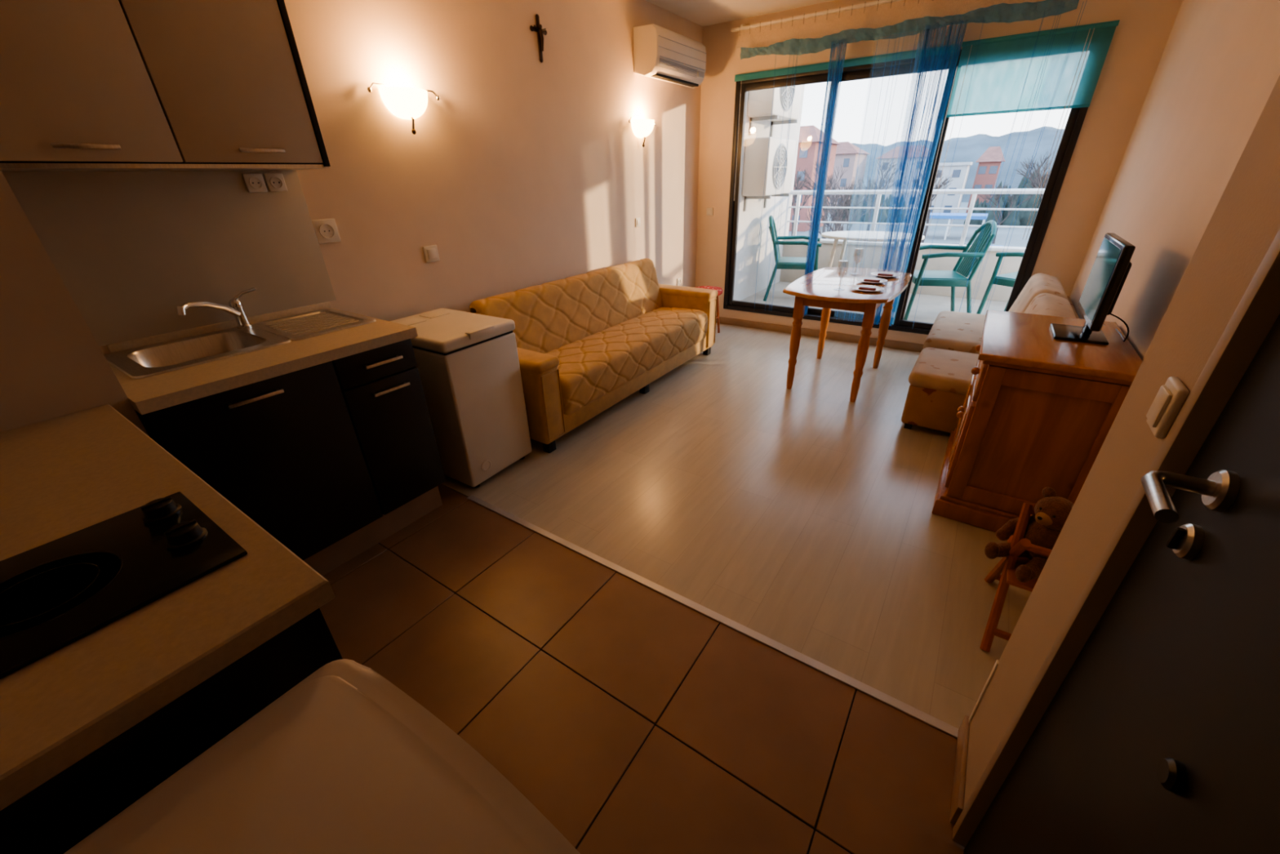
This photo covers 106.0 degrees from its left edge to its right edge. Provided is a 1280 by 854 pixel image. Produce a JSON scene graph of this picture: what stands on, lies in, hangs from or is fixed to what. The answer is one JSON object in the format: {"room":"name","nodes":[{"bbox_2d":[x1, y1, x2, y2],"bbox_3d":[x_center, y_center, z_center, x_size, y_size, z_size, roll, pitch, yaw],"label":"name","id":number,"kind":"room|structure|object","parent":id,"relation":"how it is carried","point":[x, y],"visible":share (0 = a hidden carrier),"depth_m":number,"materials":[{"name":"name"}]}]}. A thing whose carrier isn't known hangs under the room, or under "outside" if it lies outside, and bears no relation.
{"room":"studio apartment","nodes":[
{"label":"studio apartment","id":0,"kind":"room"},
{"bbox_2d":[0,169,149,436],"bbox_3d":[-1.893,-0.358,1.079,0.629,2.570,0.692,16,32,30],"label":"wall","id":1,"kind":"structure","parent":0,"point":[52,365],"depth_m":1.19,"materials":[{"name":"beige paint"}]},
{"bbox_2d":[99,0,702,354],"bbox_3d":[-0.940,-1.344,2.936,0.150,2.570,5.483,16,32,30],"label":"wall","id":2,"kind":"structure","parent":0,"point":[524,171],"depth_m":2.79,"materials":[{"name":"paint"}]},
{"bbox_2d":[0,0,330,171],"bbox_3d":[-1.583,-1.230,1.453,0.334,0.800,0.879,16,32,30],"label":"upper cabinet","id":3,"kind":"object","parent":2,"relation":"attached to","point":[86,85],"visible":1,"depth_m":1.45,"materials":[{"name":"beige laminate"}]},
{"bbox_2d":[1,170,336,346],"bbox_3d":[-1.703,-0.673,1.848,0.009,0.545,0.886,16,32,30],"label":"backsplash panel","id":4,"kind":"object","parent":2,"relation":"attached to","point":[129,248],"visible":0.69,"depth_m":1.78,"materials":[{"name":"beige paint"}]},
{"bbox_2d":[242,173,267,192],"bbox_3d":[-1.544,-0.979,1.935,0.013,0.068,0.068,16,32,30],"label":"power outlet","id":5,"kind":"object","parent":4,"relation":"attached to","point":[255,182],"visible":1,"depth_m":1.93,"materials":[{"name":"white plastic"}]},
{"bbox_2d":[263,173,287,191],"bbox_3d":[-1.502,-1.009,1.990,0.013,0.068,0.068,16,32,30],"label":"power outlet","id":6,"kind":"object","parent":4,"relation":"attached to","point":[275,182],"visible":1,"depth_m":1.99,"materials":[{"name":"white plastic"}]},
{"bbox_2d":[311,218,341,244],"bbox_3d":[-1.426,-0.891,2.194,0.013,0.100,0.100,16,32,30],"label":"power outlet","id":7,"kind":"object","parent":2,"relation":"attached to","point":[326,229],"visible":1,"depth_m":2.19,"materials":[{"name":"white plastic"}]},
{"bbox_2d":[367,82,439,134],"bbox_3d":[-1.097,-1.526,2.326,0.119,0.196,0.374,16,32,30],"label":"wall sconce","id":8,"kind":"object","parent":2,"relation":"attached to","point":[406,103],"visible":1,"depth_m":2.27,"materials":[{"name":"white glass"}]},
{"bbox_2d":[422,244,439,262],"bbox_3d":[-1.139,-0.947,2.635,0.014,0.084,0.084,16,32,30],"label":"light switch","id":9,"kind":"object","parent":2,"relation":"attached to","point":[431,253],"visible":1,"depth_m":2.63,"materials":[{"name":"white plastic"}]},
{"bbox_2d":[529,13,546,62],"bbox_3d":[-0.590,-2.308,2.866,0.035,0.232,0.140,16,32,30],"label":"crucifix","id":10,"kind":"object","parent":2,"relation":"attached to","point":[538,28],"visible":1,"depth_m":2.86,"materials":[{"name":"brown wood"}]},
{"bbox_2d":[635,217,640,226],"bbox_3d":[-0.015,-1.738,4.095,0.014,0.070,0.070,16,32,30],"label":"light switch","id":11,"kind":"object","parent":2,"relation":"attached to","point":[637,220],"visible":1,"depth_m":4.08,"materials":[{"name":"white plastic"}]},
{"bbox_2d":[628,116,655,146],"bbox_3d":[0.046,-2.326,3.814,0.119,0.196,0.374,16,32,30],"label":"wall sconce","id":12,"kind":"object","parent":2,"relation":"attached to","point":[642,128],"visible":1,"depth_m":3.75,"materials":[{"name":"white glass"}]},
{"bbox_2d":[633,23,706,88],"bbox_3d":[0.255,-2.890,3.789,0.215,0.305,0.760,16,32,30],"label":"air conditioner","id":13,"kind":"object","parent":2,"relation":"attached to","point":[660,53],"visible":1,"depth_m":3.60,"materials":[{"name":"white plastic"}]},
{"bbox_2d":[676,277,680,285],"bbox_3d":[0.397,-1.474,4.894,0.013,0.070,0.070,16,32,30],"label":"power outlet","id":14,"kind":"object","parent":2,"relation":"attached to","point":[678,280],"visible":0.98,"depth_m":4.88,"materials":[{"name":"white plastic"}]},
{"bbox_2d":[319,484,964,853],"bbox_3d":[-0.846,1.172,0.977,3.202,0.100,2.758,16,32,30],"label":"floor","id":15,"kind":"structure","parent":0,"point":[634,719],"depth_m":1.46,"materials":[{"name":"tile"}]},
{"bbox_2d":[0,608,342,853],"bbox_3d":[-1.124,0.625,0.998,1.190,0.865,0.625,16,32,30],"label":"base cabinet","id":16,"kind":"object","parent":15,"relation":"on","point":[63,811],"visible":0.04,"depth_m":0.59,"materials":[{"name":"black laminate"}]},
{"bbox_2d":[0,404,335,810],"bbox_3d":[-1.136,0.224,0.786,1.199,0.038,0.647,16,32,30],"label":"countertop","id":17,"kind":"structure","parent":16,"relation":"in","point":[62,476],"depth_m":0.68,"materials":[{"name":"laminate"}]},
{"bbox_2d":[0,491,247,679],"bbox_3d":[-0.894,0.253,0.638,0.305,0.034,0.530,16,32,30],"label":"cooktop","id":18,"kind":"object","parent":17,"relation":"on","point":[54,594],"visible":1,"depth_m":0.72,"materials":[{"name":"black glass"}]},
{"bbox_2d":[134,338,445,575],"bbox_3d":[-1.410,0.107,2.012,0.666,0.865,0.830,16,32,30],"label":"base cabinet","id":19,"kind":"object","parent":15,"relation":"on","point":[334,459],"visible":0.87,"depth_m":1.79,"materials":[{"name":"black laminate"}]},
{"bbox_2d":[103,301,417,414],"bbox_3d":[-1.425,-0.313,1.803,0.687,0.067,0.852,16,32,30],"label":"countertop","id":20,"kind":"structure","parent":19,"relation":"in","point":[146,395],"depth_m":1.64,"materials":[{"name":"laminate"}]},
{"bbox_2d":[104,308,376,378],"bbox_3d":[-1.494,-0.283,1.895,0.420,0.155,0.780,16,32,30],"label":"sink","id":21,"kind":"object","parent":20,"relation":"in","point":[151,360],"visible":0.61,"depth_m":1.86,"materials":[{"name":"metal"}]},
{"bbox_2d":[176,286,257,328],"bbox_3d":[-1.602,-0.416,1.815,0.121,0.160,0.338,1,27,5],"label":"kitchen faucet","id":22,"kind":"object","parent":21,"relation":"on","point":[235,308],"visible":1,"depth_m":1.92,"materials":[{"name":"silver metal"}]},
{"bbox_2d":[63,658,580,853],"bbox_3d":[-0.353,0.862,0.529,0.545,0.839,0.609,16,32,30],"label":"fridge","id":23,"kind":"object","parent":15,"relation":"on","point":[344,761],"visible":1,"depth_m":0.52,"materials":[{"name":"plastic"}]},
{"bbox_2d":[466,495,958,737],"bbox_3d":[0.022,0.612,1.901,2.144,0.005,0.032,16,32,30],"label":"floor strip","id":24,"kind":"object","parent":15,"relation":"on","point":[902,706],"visible":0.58,"depth_m":1.68,"materials":[{"name":"metal"}]},
{"bbox_2d":[441,322,1031,728],"bbox_3d":[0.888,-0.083,3.312,3.102,0.100,3.574,16,32,30],"label":"floor","id":25,"kind":"structure","parent":0,"point":[802,517],"depth_m":2.31,"materials":[{"name":"laminate"}]},
{"bbox_2d":[389,307,532,488],"bbox_3d":[-0.972,-0.166,2.581,0.581,0.806,0.442,15,32,29],"label":"chest freezer","id":26,"kind":"object","parent":25,"relation":"on","point":[468,363],"visible":0.8,"depth_m":2.39,"materials":[{"name":"white metal"}]},
{"bbox_2d":[469,257,718,453],"bbox_3d":[-0.202,-0.679,3.537,0.683,0.803,2.147,16,32,30],"label":"sofa","id":27,"kind":"object","parent":25,"relation":"on","point":[586,343],"visible":0.92,"depth_m":3.29,"materials":[{"name":"yellow fabric"}]},
{"bbox_2d":[696,285,723,333],"bbox_3d":[0.658,-1.143,4.775,0.300,0.451,0.300,16,32,30],"label":"stool","id":28,"kind":"object","parent":25,"relation":"on","point":[719,290],"visible":0.41,"depth_m":4.75,"materials":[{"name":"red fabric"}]},
{"bbox_2d":[782,266,911,402],"bbox_3d":[1.503,-0.707,3.579,0.700,0.735,1.180,16,32,30],"label":"dining table","id":29,"kind":"object","parent":25,"relation":"on","point":[828,288],"visible":0.99,"depth_m":3.29,"materials":[{"name":"brown wood"}]},
{"bbox_2d":[851,284,884,291],"bbox_3d":[1.475,-0.895,3.129,0.200,0.015,0.200,16,32,30],"label":"dinner plate","id":30,"kind":"object","parent":29,"relation":"on","point":[860,287],"visible":1,"depth_m":3.13,"materials":[{"name":"white ceramic"}]},
{"bbox_2d":[856,277,887,283],"bbox_3d":[1.613,-1.016,3.356,0.200,0.015,0.200,16,32,30],"label":"dinner plate","id":31,"kind":"object","parent":29,"relation":"on","point":[868,280],"visible":1,"depth_m":3.36,"materials":[{"name":"white ceramic"}]},
{"bbox_2d":[871,271,900,277],"bbox_3d":[1.797,-1.113,3.532,0.200,0.015,0.200,16,32,30],"label":"dinner plate","id":32,"kind":"object","parent":29,"relation":"on","point":[884,274],"visible":1,"depth_m":3.53,"materials":[{"name":"white ceramic"}]},
{"bbox_2d":[901,273,1079,432],"bbox_3d":[2.325,-0.528,3.177,0.775,0.750,1.545,16,32,30],"label":"chair","id":33,"kind":"object","parent":25,"relation":"on","point":[940,379],"visible":0.45,"depth_m":2.90,"materials":[{"name":"fabric"}]},
{"bbox_2d":[979,502,1052,652],"bbox_3d":[1.327,0.497,1.585,0.228,0.454,0.394,16,32,30],"label":"chair","id":34,"kind":"object","parent":25,"relation":"on","point":[1008,565],"visible":0.24,"depth_m":1.58,"materials":[{"name":"brown wood"}]},
{"bbox_2d":[984,486,1074,582],"bbox_3d":[1.269,0.337,1.534,0.206,0.265,0.220,-9,28,-13],"label":"teddy bear","id":35,"kind":"object","parent":34,"relation":"on","point":[1051,512],"visible":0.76,"depth_m":1.52},
{"bbox_2d":[932,309,1142,535],"bbox_3d":[1.764,-0.038,2.226,0.504,0.780,0.805,16,32,30],"label":"wooden cabinet","id":36,"kind":"object","parent":25,"relation":"on","point":[1037,411],"visible":0.9,"depth_m":1.93,"materials":[{"name":"brown wood"}]},
{"bbox_2d":[1050,232,1135,345],"bbox_3d":[1.861,-0.564,1.968,0.175,0.385,0.470,16,32,30],"label":"television","id":37,"kind":"object","parent":36,"relation":"on","point":[1112,265],"visible":1,"depth_m":1.89,"materials":[{"name":"black plastic"}]},
{"bbox_2d":[1110,313,1128,342],"bbox_3d":[1.981,-0.435,2.018,0.090,0.101,0.214,16,32,30],"label":"cable","id":38,"kind":"object","parent":36,"relation":"on","point":[1113,315],"visible":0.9,"depth_m":1.95,"materials":[{"name":"black plastic"}]},
{"bbox_2d":[644,0,834,26],"bbox_3d":[0.074,-1.906,1.066,3.452,0.100,6.633,16,32,30],"label":"ceiling","id":39,"kind":"structure","parent":0,"point":[703,13],"depth_m":3.74,"materials":[{"name":"paint"}]},
{"bbox_2d":[740,281,1007,323],"bbox_3d":[3.016,-1.157,5.117,3.950,0.150,1.987,16,32,30],"label":"floor","id":40,"kind":"structure","parent":0,"point":[929,306],"depth_m":5.36,"materials":[{"name":"tile"}]},
{"bbox_2d":[733,84,804,300],"bbox_3d":[1.356,-2.940,5.435,0.160,2.800,1.987,16,32,30],"label":"wall","id":41,"kind":"structure","parent":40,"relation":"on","point":[748,251],"depth_m":5.68,"materials":[{"name":"white paint"}]},
{"bbox_2d":[742,137,795,211],"bbox_3d":[1.392,-2.697,5.171,0.280,0.670,0.780,16,32,30],"label":"air conditioning unit","id":42,"kind":"object","parent":41,"relation":"attached to","point":[756,155],"visible":0.98,"depth_m":4.92,"materials":[{"name":"white metal"}]},
{"bbox_2d":[747,84,802,137],"bbox_3d":[1.376,-3.319,4.850,0.280,0.670,0.780,16,32,30],"label":"air conditioning unit","id":43,"kind":"object","parent":41,"relation":"attached to","point":[760,104],"visible":0.43,"depth_m":4.69,"materials":[{"name":"white metal"}]},
{"bbox_2d":[763,215,822,301],"bbox_3d":[1.775,-1.960,5.588,0.628,0.909,0.580,7,29,16],"label":"garden chair","id":44,"kind":"object","parent":40,"relation":"on","point":[783,263],"visible":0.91,"depth_m":5.43,"materials":[{"name":"green plastic"}]},
{"bbox_2d":[821,231,924,271],"bbox_3d":[2.520,-1.775,5.404,1.040,0.712,0.760,16,32,30],"label":"garden table","id":45,"kind":"object","parent":40,"relation":"on","point":[836,235],"visible":0.66,"depth_m":5.24,"materials":[{"name":"white plastic"}]},
{"bbox_2d":[892,220,996,319],"bbox_3d":[2.893,-1.481,4.607,0.628,0.909,0.580,5,28,13],"label":"garden chair","id":46,"kind":"object","parent":40,"relation":"on","point":[953,279],"visible":0.74,"depth_m":4.46,"materials":[{"name":"green plastic"}]},
{"bbox_2d":[976,251,1024,314],"bbox_3d":[3.608,-1.367,4.352,0.580,0.909,0.628,-14,30,-23],"label":"garden chair","id":47,"kind":"object","parent":40,"relation":"on","point":[1006,279],"visible":0.14,"depth_m":4.43,"materials":[{"name":"green plastic"}]},
{"bbox_2d":[779,238,1026,302],"bbox_3d":[3.557,-1.817,5.599,3.860,0.555,0.180,16,32,30],"label":"parapet","id":48,"kind":"object","parent":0,"point":[1011,264],"depth_m":5.68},
{"bbox_2d":[787,188,1044,245],"bbox_3d":[3.544,-2.317,5.340,3.860,0.570,0.050,16,32,30],"label":"balcony railing","id":49,"kind":"object","parent":48,"relation":"on","point":[983,191],"depth_m":5.45,"materials":[{"name":"white metal"}]},
{"bbox_2d":[695,0,1182,344],"bbox_3d":[1.984,-1.974,4.006,3.302,2.570,0.150,16,32,30],"label":"wall","id":50,"kind":"structure","parent":0,"point":[1140,37],"depth_m":3.47,"materials":[{"name":"paint"}]},
{"bbox_2d":[706,208,713,215],"bbox_3d":[0.694,-2.140,4.794,0.070,0.070,0.017,16,32,30],"label":"light switch","id":51,"kind":"object","parent":50,"relation":"attached to","point":[709,211],"visible":1,"depth_m":4.79,"materials":[{"name":"white plastic"}]},
{"bbox_2d":[730,0,902,32],"bbox_3d":[1.773,-3.031,3.428,2.400,0.032,0.100,16,32,30],"label":"rail","id":52,"kind":"object","parent":50,"relation":"attached to","point":[743,27],"depth_m":3.66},
{"bbox_2d":[715,316,924,352],"bbox_3d":[1.783,-0.885,4.633,2.818,0.070,0.014,16,32,30],"label":"baseboard","id":53,"kind":"structure","parent":50,"relation":"attached to","point":[914,347],"depth_m":4.66,"materials":[{"name":"wood"}]},
{"bbox_2d":[723,49,1088,334],"bbox_3d":[1.924,-1.866,4.074,2.491,1.998,0.122,16,32,30],"label":"sliding door frame","id":54,"kind":"structure","parent":50,"relation":"in","point":[1077,116],"depth_m":3.92,"materials":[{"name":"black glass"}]},
{"bbox_2d":[733,44,959,200],"bbox_3d":[1.526,-2.405,3.974,1.660,0.985,0.037,16,32,30],"label":"roller blind","id":55,"kind":"object","parent":54,"relation":"attached to","point":[917,53],"visible":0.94,"depth_m":3.71,"materials":[{"name":"teal fabric"}]},
{"bbox_2d":[927,20,1119,239],"bbox_3d":[2.568,-1.995,3.394,0.810,1.244,0.027,16,32,30],"label":"roller blind","id":56,"kind":"object","parent":54,"relation":"attached to","point":[1001,66],"visible":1,"depth_m":3.19,"materials":[{"name":"teal fabric"}]},
{"bbox_2d":[740,0,1079,59],"bbox_3d":[1.738,-2.915,3.466,2.260,0.253,0.042,16,32,30],"label":"curtain valance","id":57,"kind":"object","parent":50,"relation":"attached to","point":[1002,12],"visible":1,"depth_m":3.38,"materials":[{"name":"teal fabric"}]},
{"bbox_2d":[754,0,1087,326],"bbox_3d":[1.909,-1.871,3.865,1.916,2.080,0.046,16,32,30],"label":"curtain","id":58,"kind":"object","parent":57,"relation":"hanging from","point":[927,30],"visible":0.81,"depth_m":3.68,"materials":[{"name":"blue fabric"}]},
{"bbox_2d":[963,75,1279,808],"bbox_3d":[0.298,0.328,-0.355,0.464,2.570,2.759,16,32,30],"label":"wall","id":59,"kind":"structure","parent":0,"point":[1244,224],"depth_m":0.78,"materials":[{"name":"paint"}]},
{"bbox_2d":[949,715,969,824],"bbox_3d":[0.836,0.885,1.257,0.012,0.075,0.266,16,32,30],"label":"baseboard","id":60,"kind":"structure","parent":59,"relation":"attached to","point":[960,768],"depth_m":1.23,"materials":[{"name":"tile"}]},
{"bbox_2d":[968,659,999,723],"bbox_3d":[0.906,0.699,1.264,0.016,0.245,0.016,16,32,30],"label":"trim","id":61,"kind":"structure","parent":59,"relation":"attached to","point":[996,664],"depth_m":1.26,"materials":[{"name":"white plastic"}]},
{"bbox_2d":[951,228,1279,853],"bbox_3d":[0.506,0.233,0.353,0.155,2.078,0.899,16,32,30],"label":"door","id":62,"kind":"structure","parent":59,"relation":"in","point":[1149,723],"depth_m":0.57,"materials":[{"name":"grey wood"}]},
{"bbox_2d":[1146,376,1189,438],"bbox_3d":[0.753,-0.029,0.692,0.017,0.076,0.064,16,32,30],"label":"light switch","id":63,"kind":"object","parent":59,"relation":"attached to","point":[1170,398],"visible":1,"depth_m":0.68,"materials":[{"name":"white plastic"}]},
{"bbox_2d":[1069,0,1279,360],"bbox_3d":[2.203,-0.876,1.875,0.150,2.570,3.574,16,32,30],"label":"wall","id":64,"kind":"structure","parent":0,"point":[1218,69],"depth_m":2.00,"materials":[{"name":"paint"}]},
{"label":"outside","id":65,"kind":"structure","parent":0,"visible":0},
{"bbox_2d":[788,201,1031,247],"bbox_3d":[120.448,-76.432,160.424,600.000,0.500,411.000,16,32,30],"label":"ground","id":66,"kind":"structure","parent":65,"point":[955,234],"depth_m":73.22,"materials":[{"name":"grey concrete"}]},
{"bbox_2d":[791,164,813,235],"bbox_3d":[21.443,-30.793,66.465,5.180,9.448,6.730,19,34,34],"label":"bare tree","id":67,"kind":"object","parent":66,"relation":"on","point":[797,179],"visible":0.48,"depth_m":65.42,"materials":[{"name":"brown plant"}]},
{"bbox_2d":[788,125,840,231],"bbox_3d":[25.641,-41.755,81.239,11.200,15.100,13.200,16,32,30],"label":"building","id":68,"kind":"structure","parent":66,"relation":"on","point":[809,135],"depth_m":75.12,"materials":[{"name":"brick"}]},
{"bbox_2d":[799,157,837,238],"bbox_3d":[22.682,-28.962,62.056,5.198,10.183,4.958,16,32,30],"label":"bare tree","id":69,"kind":"object","parent":66,"relation":"on","point":[804,173],"visible":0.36,"depth_m":61.31,"materials":[{"name":"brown plant"}]},
{"bbox_2d":[804,176,875,239],"bbox_3d":[13.812,-13.264,34.284,4.454,8.267,5.824,9,29,19],"label":"bare tree","id":70,"kind":"object","parent":66,"relation":"on","point":[846,200],"visible":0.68,"depth_m":32.66,"materials":[{"name":"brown plant"}]},
{"bbox_2d":[811,164,884,231],"bbox_3d":[18.561,-18.738,43.827,6.618,9.009,4.652,16,32,30],"label":"bare tree","id":71,"kind":"object","parent":66,"relation":"on","point":[859,211],"visible":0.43,"depth_m":42.74,"materials":[{"name":"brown plant"}]},
{"bbox_2d":[827,142,870,212],"bbox_3d":[45.347,-60.236,116.484,15.200,14.600,13.200,16,32,30],"label":"building","id":72,"kind":"structure","parent":66,"relation":"on","point":[847,154],"depth_m":109.43,"materials":[{"name":"tile"}]},
{"bbox_2d":[831,187,906,222],"bbox_3d":[41.805,-40.980,88.296,13.232,6.492,8.455,16,32,30],"label":"evergreen trees","id":73,"kind":"object","parent":66,"relation":"on","point":[889,202],"visible":0.33,"depth_m":86.61,"materials":[{"name":"green plant"}]},
{"bbox_2d":[856,157,902,231],"bbox_3d":[29.047,-27.701,59.717,4.820,9.801,4.947,9,29,20],"label":"bare tree","id":74,"kind":"object","parent":66,"relation":"on","point":[869,202],"visible":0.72,"depth_m":58.66,"materials":[{"name":"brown plant"}]},
{"bbox_2d":[872,145,930,209],"bbox_3d":[64.502,-60.884,117.865,12.200,13.600,13.200,16,32,30],"label":"building","id":75,"kind":"structure","parent":66,"relation":"on","point":[898,154],"depth_m":113.37,"materials":[{"name":"tile"}]},
{"bbox_2d":[912,168,953,243],"bbox_3d":[35.251,-27.175,59.529,4.761,8.767,6.318,16,32,30],"label":"bare tree","id":76,"kind":"object","parent":66,"relation":"on","point":[944,184],"visible":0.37,"depth_m":58.40,"materials":[{"name":"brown plant"}]},
{"bbox_2d":[930,161,973,213],"bbox_3d":[59.493,-46.096,94.019,6.600,9.500,8.600,16,32,30],"label":"building","id":77,"kind":"structure","parent":66,"relation":"on","point":[959,171],"depth_m":90.19,"materials":[{"name":"white paint"}]},
{"bbox_2d":[929,213,987,239],"bbox_3d":[42.270,-27.419,65.883,8.000,3.000,5.000,16,32,30],"label":"canopy","id":78,"kind":"object","parent":66,"relation":"on","point":[951,216],"visible":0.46,"depth_m":63.98,"materials":[{"name":"metal"}]},
{"bbox_2d":[965,146,1004,213],"bbox_3d":[68.914,-48.942,96.215,4.700,12.100,9.200,16,32,30],"label":"building","id":79,"kind":"structure","parent":66,"relation":"on","point":[989,162],"depth_m":92.69,"materials":[{"name":"brick"}]},
{"bbox_2d":[963,181,1020,226],"bbox_3d":[57.990,-36.319,78.294,7.628,6.668,8.195,16,32,30],"label":"evergreen trees","id":80,"kind":"object","parent":66,"relation":"on","point":[1007,222],"visible":0.58,"depth_m":76.50,"materials":[{"name":"green plant"}]},
{"bbox_2d":[977,182,1033,244],"bbox_3d":[43.547,-26.036,58.826,6.149,7.010,6.869,16,32,30],"label":"bare tree","id":81,"kind":"object","parent":66,"relation":"on","point":[996,198],"visible":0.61,"depth_m":58.47,"materials":[{"name":"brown plant"}]},
{"bbox_2d":[1011,164,1044,226],"bbox_3d":[66.026,-38.060,77.103,12.086,10.485,10.243,16,32,30],"label":"evergreen trees","id":82,"kind":"object","parent":66,"relation":"on","point":[1024,215],"visible":0.21,"depth_m":77.71,"materials":[{"name":"green plant"}]},
{"bbox_2d":[1016,151,1053,198],"bbox_3d":[41.916,-23.481,50.890,5.226,9.843,8.103,2,28,6],"label":"bare tree","id":83,"kind":"object","parent":66,"relation":"on","point":[1033,183],"visible":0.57,"depth_m":50.61,"materials":[{"name":"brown plant"}]},
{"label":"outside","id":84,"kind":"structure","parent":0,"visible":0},
{"bbox_2d":[852,126,1064,202],"bbox_3d":[142.926,-101.077,185.424,520.000,23.236,160.000,16,32,30],"label":"hill","id":85,"kind":"structure","parent":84,"point":[970,148],"depth_m":152.11,"materials":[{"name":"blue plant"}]}
]}

